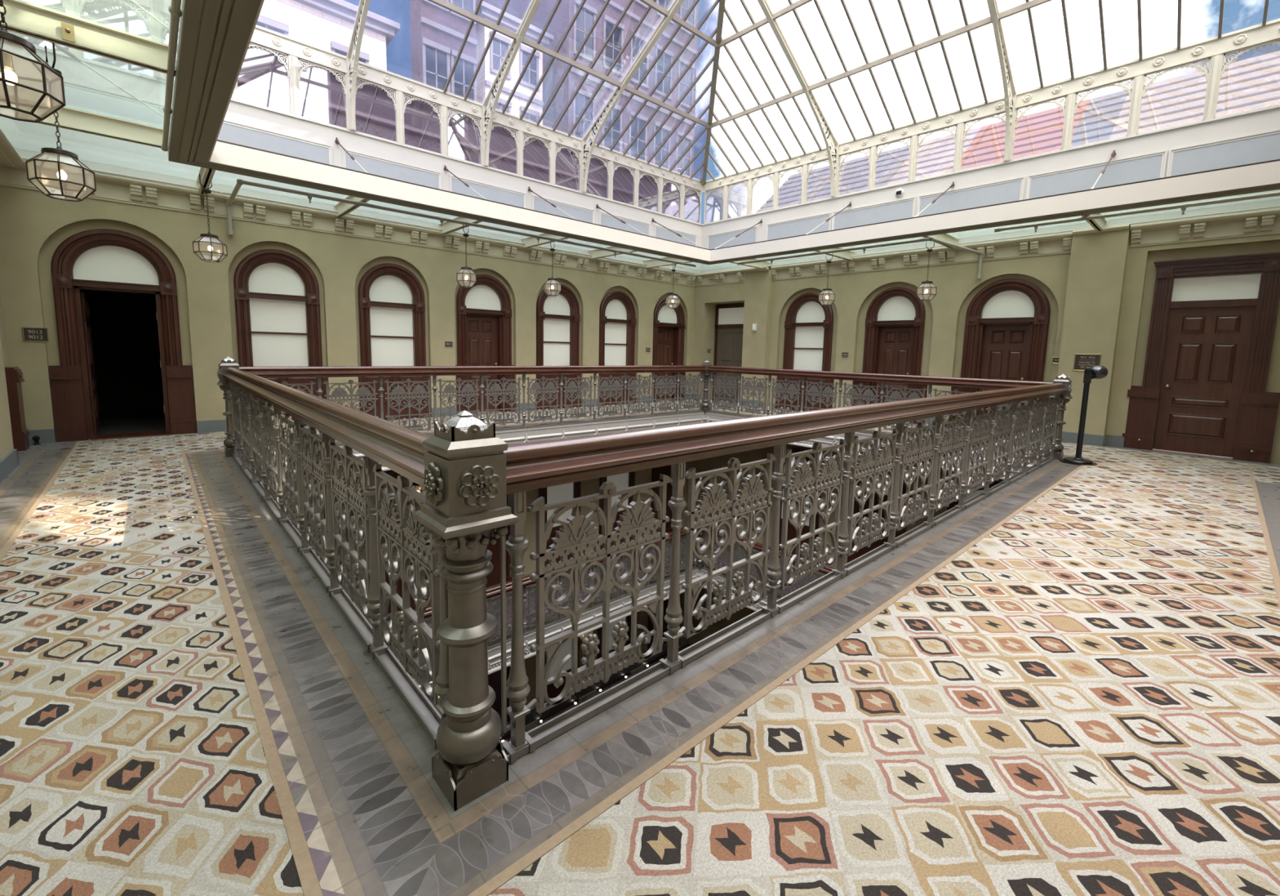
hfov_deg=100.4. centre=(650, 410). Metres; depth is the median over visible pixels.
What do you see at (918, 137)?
window
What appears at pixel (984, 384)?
balustrade
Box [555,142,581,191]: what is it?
window
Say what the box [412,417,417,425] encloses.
flower
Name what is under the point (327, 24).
building
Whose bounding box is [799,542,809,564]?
flower
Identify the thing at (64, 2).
window
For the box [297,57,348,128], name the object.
window
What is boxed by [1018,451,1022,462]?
flower
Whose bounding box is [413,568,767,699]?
trim
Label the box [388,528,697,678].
balustrade
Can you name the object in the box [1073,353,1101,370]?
plaque
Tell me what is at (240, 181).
pipe
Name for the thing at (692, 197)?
window
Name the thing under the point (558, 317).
window
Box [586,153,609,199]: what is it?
window
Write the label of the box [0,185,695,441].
wall
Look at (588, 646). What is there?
flower
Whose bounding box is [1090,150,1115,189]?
rod
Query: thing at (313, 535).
flower
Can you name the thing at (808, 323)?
window
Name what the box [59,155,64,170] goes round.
socket
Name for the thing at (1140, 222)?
conduit
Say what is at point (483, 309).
door
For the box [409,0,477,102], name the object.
building
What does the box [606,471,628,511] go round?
shade
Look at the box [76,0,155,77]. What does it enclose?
window
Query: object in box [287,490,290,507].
flower
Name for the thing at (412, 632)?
flower
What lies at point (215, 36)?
trim
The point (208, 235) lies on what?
pendant lantern
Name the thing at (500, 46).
building
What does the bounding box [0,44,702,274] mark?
ceiling
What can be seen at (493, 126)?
window
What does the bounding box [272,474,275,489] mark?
flower
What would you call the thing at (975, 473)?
flower
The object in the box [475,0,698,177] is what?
building
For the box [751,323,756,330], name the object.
fire alarm
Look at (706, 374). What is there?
newel post
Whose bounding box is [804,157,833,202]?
window
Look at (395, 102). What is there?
window
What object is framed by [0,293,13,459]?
wall
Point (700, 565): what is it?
newel post
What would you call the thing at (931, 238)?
pipe
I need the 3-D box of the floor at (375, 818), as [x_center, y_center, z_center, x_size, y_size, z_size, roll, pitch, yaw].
[0.721,0.731,7.110,13.805,0.300,11.987,-5,9,-43]
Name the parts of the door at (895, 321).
fanlight pane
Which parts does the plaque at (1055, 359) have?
plate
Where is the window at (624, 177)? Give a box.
[612,162,635,205]
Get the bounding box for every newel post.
[217,356,239,457]
[413,410,519,810]
[695,519,705,568]
[699,360,712,412]
[1044,373,1072,459]
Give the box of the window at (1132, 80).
[1069,76,1134,147]
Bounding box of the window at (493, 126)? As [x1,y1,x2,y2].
[487,120,518,174]
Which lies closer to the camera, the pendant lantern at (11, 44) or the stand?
the pendant lantern at (11, 44)
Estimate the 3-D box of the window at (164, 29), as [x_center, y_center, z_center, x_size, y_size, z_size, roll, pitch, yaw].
[-6.348,-4.934,7.441,0.685,0.875,0.040,-5,9,-43]
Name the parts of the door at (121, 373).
fanlight pane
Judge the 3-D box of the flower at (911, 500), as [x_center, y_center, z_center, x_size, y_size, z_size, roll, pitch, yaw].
[1.948,0.710,3.989,0.081,0.126,0.038,-5,9,-43]
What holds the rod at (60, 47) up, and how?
attached to the wall at (6, 446)
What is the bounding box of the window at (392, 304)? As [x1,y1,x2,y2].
[357,262,431,419]
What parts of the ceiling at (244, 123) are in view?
panel frame, grey panel, grey panel, panel frame, panel frame, grey panel, panel frame, grey panel, panel frame, grey panel, panel frame, grey panel, panel frame, grey panel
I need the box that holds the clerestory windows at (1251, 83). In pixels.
[755,50,1279,212]
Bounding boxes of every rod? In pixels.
[48,41,170,122]
[129,0,178,38]
[334,137,367,173]
[444,164,487,199]
[528,186,575,219]
[595,204,645,235]
[652,217,701,247]
[714,218,762,248]
[805,201,851,234]
[914,181,954,217]
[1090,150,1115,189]
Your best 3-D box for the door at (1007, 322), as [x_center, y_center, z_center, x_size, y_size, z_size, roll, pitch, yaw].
[6.521,-0.998,9.837,0.409,2.795,1.554,-5,9,-43]
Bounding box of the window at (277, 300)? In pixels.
[233,248,327,425]
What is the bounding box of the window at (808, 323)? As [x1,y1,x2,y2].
[774,292,834,411]
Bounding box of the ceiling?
[150,0,1269,197]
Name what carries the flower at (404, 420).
on the balustrade at (318, 371)
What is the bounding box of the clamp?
[61,22,75,42]
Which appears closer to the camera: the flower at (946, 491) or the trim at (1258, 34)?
the flower at (946, 491)
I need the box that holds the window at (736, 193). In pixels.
[725,179,748,218]
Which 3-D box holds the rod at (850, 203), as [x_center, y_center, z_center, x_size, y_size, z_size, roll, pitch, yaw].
[3.656,-3.958,10.966,1.916,1.046,0.072,-5,9,-44]
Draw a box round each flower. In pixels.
[269,471,271,485]
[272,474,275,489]
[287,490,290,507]
[290,494,294,512]
[311,516,315,537]
[315,522,320,543]
[343,554,350,578]
[351,562,359,588]
[395,610,404,641]
[401,417,407,426]
[407,624,417,657]
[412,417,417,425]
[497,411,502,418]
[505,411,510,418]
[506,622,511,630]
[537,408,542,416]
[544,408,548,415]
[544,609,548,616]
[580,632,599,666]
[611,620,628,652]
[712,578,725,604]
[732,570,744,595]
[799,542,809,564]
[813,536,822,558]
[862,516,869,535]
[871,512,879,530]
[907,497,914,513]
[915,493,921,510]
[943,482,949,497]
[950,480,955,493]
[972,470,977,483]
[977,468,982,481]
[995,460,999,472]
[1000,458,1003,471]
[1014,453,1018,463]
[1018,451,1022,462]
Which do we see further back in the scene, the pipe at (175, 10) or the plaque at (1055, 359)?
the plaque at (1055, 359)
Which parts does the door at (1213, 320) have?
transom pane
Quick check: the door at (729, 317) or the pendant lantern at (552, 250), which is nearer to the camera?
the pendant lantern at (552, 250)
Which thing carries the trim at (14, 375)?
attached to the wall at (6, 446)
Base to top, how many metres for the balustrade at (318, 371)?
1.053 m
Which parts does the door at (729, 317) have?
transom pane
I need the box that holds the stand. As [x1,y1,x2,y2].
[1059,364,1107,465]
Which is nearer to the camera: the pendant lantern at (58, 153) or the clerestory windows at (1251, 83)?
the pendant lantern at (58, 153)
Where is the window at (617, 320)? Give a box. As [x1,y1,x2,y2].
[598,290,636,405]
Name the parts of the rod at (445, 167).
rod, rod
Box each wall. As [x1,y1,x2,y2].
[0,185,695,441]
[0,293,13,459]
[270,443,1004,741]
[691,225,1279,463]
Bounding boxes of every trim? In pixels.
[0,0,1106,268]
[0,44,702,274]
[0,128,23,168]
[0,159,695,286]
[4,366,29,451]
[66,0,703,218]
[168,0,1279,264]
[246,412,1045,483]
[386,525,826,679]
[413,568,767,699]
[504,643,691,741]
[695,208,1279,286]
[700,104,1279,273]
[703,18,1279,219]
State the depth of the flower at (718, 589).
2.47 m
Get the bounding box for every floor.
[0,399,1279,895]
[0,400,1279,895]
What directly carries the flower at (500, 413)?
on the balustrade at (318, 371)
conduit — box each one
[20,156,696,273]
[768,205,1279,266]
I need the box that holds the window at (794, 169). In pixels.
[776,164,803,208]
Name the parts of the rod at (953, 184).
rod, rod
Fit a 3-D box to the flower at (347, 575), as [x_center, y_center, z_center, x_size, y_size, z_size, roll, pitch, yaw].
[-1.508,0.777,2.671,0.038,0.126,0.081,-5,9,-43]
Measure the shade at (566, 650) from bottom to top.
1.637 m
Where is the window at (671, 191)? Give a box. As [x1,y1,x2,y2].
[661,178,681,217]
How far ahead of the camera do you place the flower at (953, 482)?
4.58 m
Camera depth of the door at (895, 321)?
11.26 m
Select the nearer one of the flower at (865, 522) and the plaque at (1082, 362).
the flower at (865, 522)
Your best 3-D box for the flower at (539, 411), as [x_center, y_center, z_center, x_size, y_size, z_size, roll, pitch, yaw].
[-1.909,0.030,9.176,0.081,0.126,0.038,-5,9,-43]
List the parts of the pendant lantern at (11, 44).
chain, bulb, frame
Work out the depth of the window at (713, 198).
14.38 m
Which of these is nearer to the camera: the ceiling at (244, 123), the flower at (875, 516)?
the flower at (875, 516)
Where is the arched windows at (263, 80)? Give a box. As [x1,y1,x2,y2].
[0,0,702,195]
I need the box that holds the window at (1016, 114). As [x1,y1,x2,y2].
[1010,94,1067,159]
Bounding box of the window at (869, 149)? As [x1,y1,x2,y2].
[835,147,871,196]
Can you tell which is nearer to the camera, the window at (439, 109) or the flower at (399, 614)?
the flower at (399, 614)
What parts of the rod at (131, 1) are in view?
rod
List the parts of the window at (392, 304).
fanlight pane, shade pane, meeting rail, apron panel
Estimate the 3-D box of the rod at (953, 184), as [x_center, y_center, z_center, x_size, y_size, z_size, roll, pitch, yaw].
[5.046,-3.757,9.486,1.916,1.046,0.072,-5,9,-44]
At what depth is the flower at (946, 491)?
4.49 m
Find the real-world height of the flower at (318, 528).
0.126 m
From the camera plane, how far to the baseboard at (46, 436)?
7.93 m
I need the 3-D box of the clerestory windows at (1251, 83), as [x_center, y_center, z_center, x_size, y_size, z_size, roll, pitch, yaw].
[8.573,-5.901,12.423,3.600,3.150,14.500,-5,9,-43]
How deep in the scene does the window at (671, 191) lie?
13.86 m
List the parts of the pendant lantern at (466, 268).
chain, frame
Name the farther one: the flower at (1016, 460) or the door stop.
the door stop
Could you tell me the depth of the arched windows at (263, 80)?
12.39 m
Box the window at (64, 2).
[32,0,71,53]
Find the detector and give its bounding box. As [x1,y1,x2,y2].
[895,188,903,196]
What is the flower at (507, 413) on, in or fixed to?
on the balustrade at (318, 371)
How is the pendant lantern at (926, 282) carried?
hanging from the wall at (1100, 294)
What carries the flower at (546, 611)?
on the balustrade at (492, 591)
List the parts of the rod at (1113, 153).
rod, rod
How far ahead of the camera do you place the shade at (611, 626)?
13.87 m
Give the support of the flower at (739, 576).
on the balustrade at (530, 465)
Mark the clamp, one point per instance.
(68, 30)
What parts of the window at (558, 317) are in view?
shade pane, fanlight pane, meeting rail, apron panel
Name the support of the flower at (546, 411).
on the balustrade at (318, 371)
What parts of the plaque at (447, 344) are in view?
plate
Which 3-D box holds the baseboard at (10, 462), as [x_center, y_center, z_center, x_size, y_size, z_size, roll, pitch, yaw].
[-6.106,0.582,4.877,0.200,0.175,5.080,-5,9,-43]
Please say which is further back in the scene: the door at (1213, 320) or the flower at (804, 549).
the door at (1213, 320)
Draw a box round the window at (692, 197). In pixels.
[683,185,702,223]
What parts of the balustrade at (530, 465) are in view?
baluster panel, baluster panel, handrail, baluster panel, baluster panel, baluster panel, baluster panel, baluster panel, baluster panel, baluster panel, baluster panel, baluster panel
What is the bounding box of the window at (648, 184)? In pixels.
[638,170,659,212]
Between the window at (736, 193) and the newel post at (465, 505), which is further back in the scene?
the window at (736, 193)
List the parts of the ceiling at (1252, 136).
grey panel, panel frame, grey panel, panel frame, panel frame, grey panel, grey panel, panel frame, grey panel, panel frame, panel frame, grey panel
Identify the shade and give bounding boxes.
[546,482,573,526]
[546,639,571,678]
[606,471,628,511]
[608,616,626,649]
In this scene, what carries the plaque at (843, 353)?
attached to the wall at (1100, 294)
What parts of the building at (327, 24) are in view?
pane, cornice, pane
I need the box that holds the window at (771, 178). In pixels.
[750,172,774,213]
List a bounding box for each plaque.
[22,326,48,342]
[444,341,453,346]
[841,351,848,356]
[1052,356,1059,363]
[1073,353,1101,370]
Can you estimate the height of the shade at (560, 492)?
1.637 m
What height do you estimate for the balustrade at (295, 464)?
1.053 m
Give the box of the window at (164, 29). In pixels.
[160,12,180,80]
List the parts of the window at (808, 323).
apron panel, meeting rail, shade pane, fanlight pane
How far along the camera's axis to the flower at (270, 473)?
4.32 m
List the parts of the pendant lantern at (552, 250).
frame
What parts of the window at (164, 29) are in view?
sash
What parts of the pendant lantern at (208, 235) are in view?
chain, frame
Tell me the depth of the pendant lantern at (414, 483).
8.91 m
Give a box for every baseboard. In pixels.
[0,448,18,482]
[28,393,692,444]
[691,394,1124,447]
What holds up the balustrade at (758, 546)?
on the trim at (531, 610)
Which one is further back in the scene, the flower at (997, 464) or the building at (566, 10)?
the building at (566, 10)
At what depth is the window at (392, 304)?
9.64 m
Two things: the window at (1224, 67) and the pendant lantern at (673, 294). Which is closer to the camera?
the window at (1224, 67)
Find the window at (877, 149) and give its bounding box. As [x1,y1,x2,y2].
[872,136,911,188]
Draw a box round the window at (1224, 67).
[1213,39,1279,118]
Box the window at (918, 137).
[913,124,957,180]
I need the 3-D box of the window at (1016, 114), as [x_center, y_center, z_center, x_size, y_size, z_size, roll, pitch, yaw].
[6.636,-4.815,9.120,0.040,0.875,0.735,-5,9,-43]
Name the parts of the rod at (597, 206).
rod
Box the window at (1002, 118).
[959,111,1005,170]
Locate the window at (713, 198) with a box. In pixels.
[703,186,724,223]
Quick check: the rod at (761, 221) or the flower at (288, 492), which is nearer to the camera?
the flower at (288, 492)
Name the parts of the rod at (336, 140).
rod, rod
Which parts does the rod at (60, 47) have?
rod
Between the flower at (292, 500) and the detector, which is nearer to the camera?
the flower at (292, 500)
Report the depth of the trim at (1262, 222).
9.29 m
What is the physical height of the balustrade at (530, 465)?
1.053 m
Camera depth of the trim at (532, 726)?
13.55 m
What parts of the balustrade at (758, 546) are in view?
baluster panel, baluster panel, handrail, baluster panel, baluster panel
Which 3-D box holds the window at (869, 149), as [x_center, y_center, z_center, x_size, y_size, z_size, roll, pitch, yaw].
[4.388,-5.140,11.514,0.040,0.875,0.735,-5,9,-43]
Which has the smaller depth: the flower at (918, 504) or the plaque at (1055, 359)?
the flower at (918, 504)
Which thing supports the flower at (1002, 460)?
on the balustrade at (530, 465)
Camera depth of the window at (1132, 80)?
8.48 m
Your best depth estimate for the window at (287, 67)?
8.10 m
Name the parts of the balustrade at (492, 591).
baluster panel, baluster panel, baluster panel, handrail, baluster panel, baluster panel, baluster panel, baluster panel, baluster panel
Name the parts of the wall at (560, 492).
casing, casing, casing, casing, casing, casing, casing, casing, casing, casing, casing, casing, casing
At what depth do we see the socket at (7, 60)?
2.43 m
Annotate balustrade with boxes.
[222,366,448,748]
[238,364,706,445]
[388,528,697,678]
[499,382,1067,763]
[702,525,836,599]
[706,365,1053,456]
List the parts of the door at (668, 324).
fanlight pane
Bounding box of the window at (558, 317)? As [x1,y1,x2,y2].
[535,283,582,409]
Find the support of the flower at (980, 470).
on the balustrade at (530, 465)
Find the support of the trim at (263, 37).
attached to the wall at (33, 224)
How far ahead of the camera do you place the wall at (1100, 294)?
9.15 m
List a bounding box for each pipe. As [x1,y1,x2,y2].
[160,0,182,151]
[225,177,696,266]
[737,236,982,278]
[994,191,1279,232]
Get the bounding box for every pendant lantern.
[0,0,66,122]
[25,42,96,201]
[192,173,227,262]
[407,481,425,495]
[456,224,476,287]
[543,240,560,296]
[665,262,679,308]
[817,255,835,305]
[915,241,937,300]
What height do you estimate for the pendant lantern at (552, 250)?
1.060 m
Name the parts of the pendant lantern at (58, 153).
chain, frame, bulb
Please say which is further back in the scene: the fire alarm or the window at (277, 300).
the fire alarm
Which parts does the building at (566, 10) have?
pane, pane, pane, pane, pane, pane, pane, pane, pane, pane, pane, pane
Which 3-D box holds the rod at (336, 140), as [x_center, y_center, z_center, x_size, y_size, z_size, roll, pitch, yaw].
[-4.463,-3.813,7.982,0.072,1.047,1.963,-4,9,-41]
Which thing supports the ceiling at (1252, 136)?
attached to the wall at (1100, 294)
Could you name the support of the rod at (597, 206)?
attached to the wall at (33, 224)
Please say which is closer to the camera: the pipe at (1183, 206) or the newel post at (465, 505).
the newel post at (465, 505)
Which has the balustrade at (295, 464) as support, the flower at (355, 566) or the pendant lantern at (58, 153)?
the flower at (355, 566)
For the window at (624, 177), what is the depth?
12.76 m
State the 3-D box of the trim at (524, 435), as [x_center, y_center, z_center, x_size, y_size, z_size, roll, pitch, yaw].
[0.330,0.802,6.938,8.520,0.418,6.487,-5,9,-43]
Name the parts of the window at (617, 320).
shade pane, meeting rail, fanlight pane, apron panel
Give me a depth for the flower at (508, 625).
9.18 m
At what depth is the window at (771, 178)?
13.32 m
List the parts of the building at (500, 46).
pane, pane, cornice, pane, pane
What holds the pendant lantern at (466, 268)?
hanging from the trim at (24, 18)
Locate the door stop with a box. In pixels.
[32,435,40,444]
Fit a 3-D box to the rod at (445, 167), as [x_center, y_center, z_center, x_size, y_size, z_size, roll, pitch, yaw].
[-3.168,-3.919,9.184,0.072,1.047,1.963,-4,9,-41]
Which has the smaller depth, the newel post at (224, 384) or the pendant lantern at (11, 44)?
the pendant lantern at (11, 44)
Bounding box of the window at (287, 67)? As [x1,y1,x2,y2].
[235,42,292,114]
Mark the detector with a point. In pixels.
(899, 192)
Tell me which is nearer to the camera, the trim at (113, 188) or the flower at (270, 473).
the flower at (270, 473)
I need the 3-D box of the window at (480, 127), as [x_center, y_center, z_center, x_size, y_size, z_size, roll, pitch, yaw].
[-3.513,-5.164,10.072,0.685,0.875,0.040,-5,9,-43]
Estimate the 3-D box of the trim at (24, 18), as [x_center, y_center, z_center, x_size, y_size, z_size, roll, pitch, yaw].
[0.527,-2.886,6.561,12.605,0.200,11.007,-5,9,-43]
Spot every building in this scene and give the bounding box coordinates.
[256,0,399,70]
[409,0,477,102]
[475,0,553,124]
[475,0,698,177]
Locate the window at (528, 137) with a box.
[522,131,551,183]
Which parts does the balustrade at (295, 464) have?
baluster panel, baluster panel, baluster panel, baluster panel, baluster panel, baluster panel, handrail, baluster panel, baluster panel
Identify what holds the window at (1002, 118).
attached to the trim at (1258, 34)
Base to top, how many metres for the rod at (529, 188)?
1.047 m
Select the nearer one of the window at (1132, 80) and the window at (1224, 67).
the window at (1224, 67)
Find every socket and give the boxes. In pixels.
[2,44,13,70]
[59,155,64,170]
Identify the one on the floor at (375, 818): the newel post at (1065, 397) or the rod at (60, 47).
the newel post at (1065, 397)
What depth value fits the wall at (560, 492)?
12.77 m
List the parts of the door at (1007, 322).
fanlight pane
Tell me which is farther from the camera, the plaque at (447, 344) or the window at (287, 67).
the plaque at (447, 344)
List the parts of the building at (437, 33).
pane, pane, pane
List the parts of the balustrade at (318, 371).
baluster panel, baluster panel, baluster panel, baluster panel, handrail, baluster panel, baluster panel, baluster panel, baluster panel, baluster panel, baluster panel, baluster panel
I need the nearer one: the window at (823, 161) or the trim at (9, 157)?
the trim at (9, 157)
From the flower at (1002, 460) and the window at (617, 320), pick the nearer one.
the flower at (1002, 460)
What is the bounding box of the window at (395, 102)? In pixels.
[355,77,398,142]
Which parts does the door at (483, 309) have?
fanlight pane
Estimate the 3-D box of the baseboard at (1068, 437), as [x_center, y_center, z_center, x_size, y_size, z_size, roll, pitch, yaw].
[5.184,0.165,10.931,0.218,0.175,11.560,-5,9,-43]
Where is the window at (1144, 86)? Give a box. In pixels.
[1135,56,1213,134]
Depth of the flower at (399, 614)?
2.10 m
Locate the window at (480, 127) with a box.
[446,106,482,164]
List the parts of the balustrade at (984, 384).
baluster panel, baluster panel, baluster panel, baluster panel, baluster panel, handrail, baluster panel, baluster panel, baluster panel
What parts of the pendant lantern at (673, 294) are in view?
frame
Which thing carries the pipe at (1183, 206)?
attached to the trim at (24, 18)
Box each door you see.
[48,228,196,441]
[455,274,515,415]
[651,296,685,402]
[712,302,744,402]
[852,286,927,423]
[948,278,1051,436]
[1121,252,1279,462]
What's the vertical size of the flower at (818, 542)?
0.126 m
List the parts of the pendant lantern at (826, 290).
frame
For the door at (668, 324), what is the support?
in the wall at (33, 224)
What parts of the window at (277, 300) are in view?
fanlight pane, shade pane, meeting rail, apron panel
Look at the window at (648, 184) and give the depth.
13.31 m
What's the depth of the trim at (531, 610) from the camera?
11.28 m
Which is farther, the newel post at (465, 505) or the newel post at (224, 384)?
the newel post at (224, 384)
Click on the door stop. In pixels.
(36, 438)
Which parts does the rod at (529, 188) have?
rod, rod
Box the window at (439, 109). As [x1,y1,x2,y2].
[402,92,442,154]
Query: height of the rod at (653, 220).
1.047 m
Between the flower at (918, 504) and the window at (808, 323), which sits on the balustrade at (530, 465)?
the flower at (918, 504)
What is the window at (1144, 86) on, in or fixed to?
attached to the trim at (1258, 34)
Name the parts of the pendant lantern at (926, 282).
frame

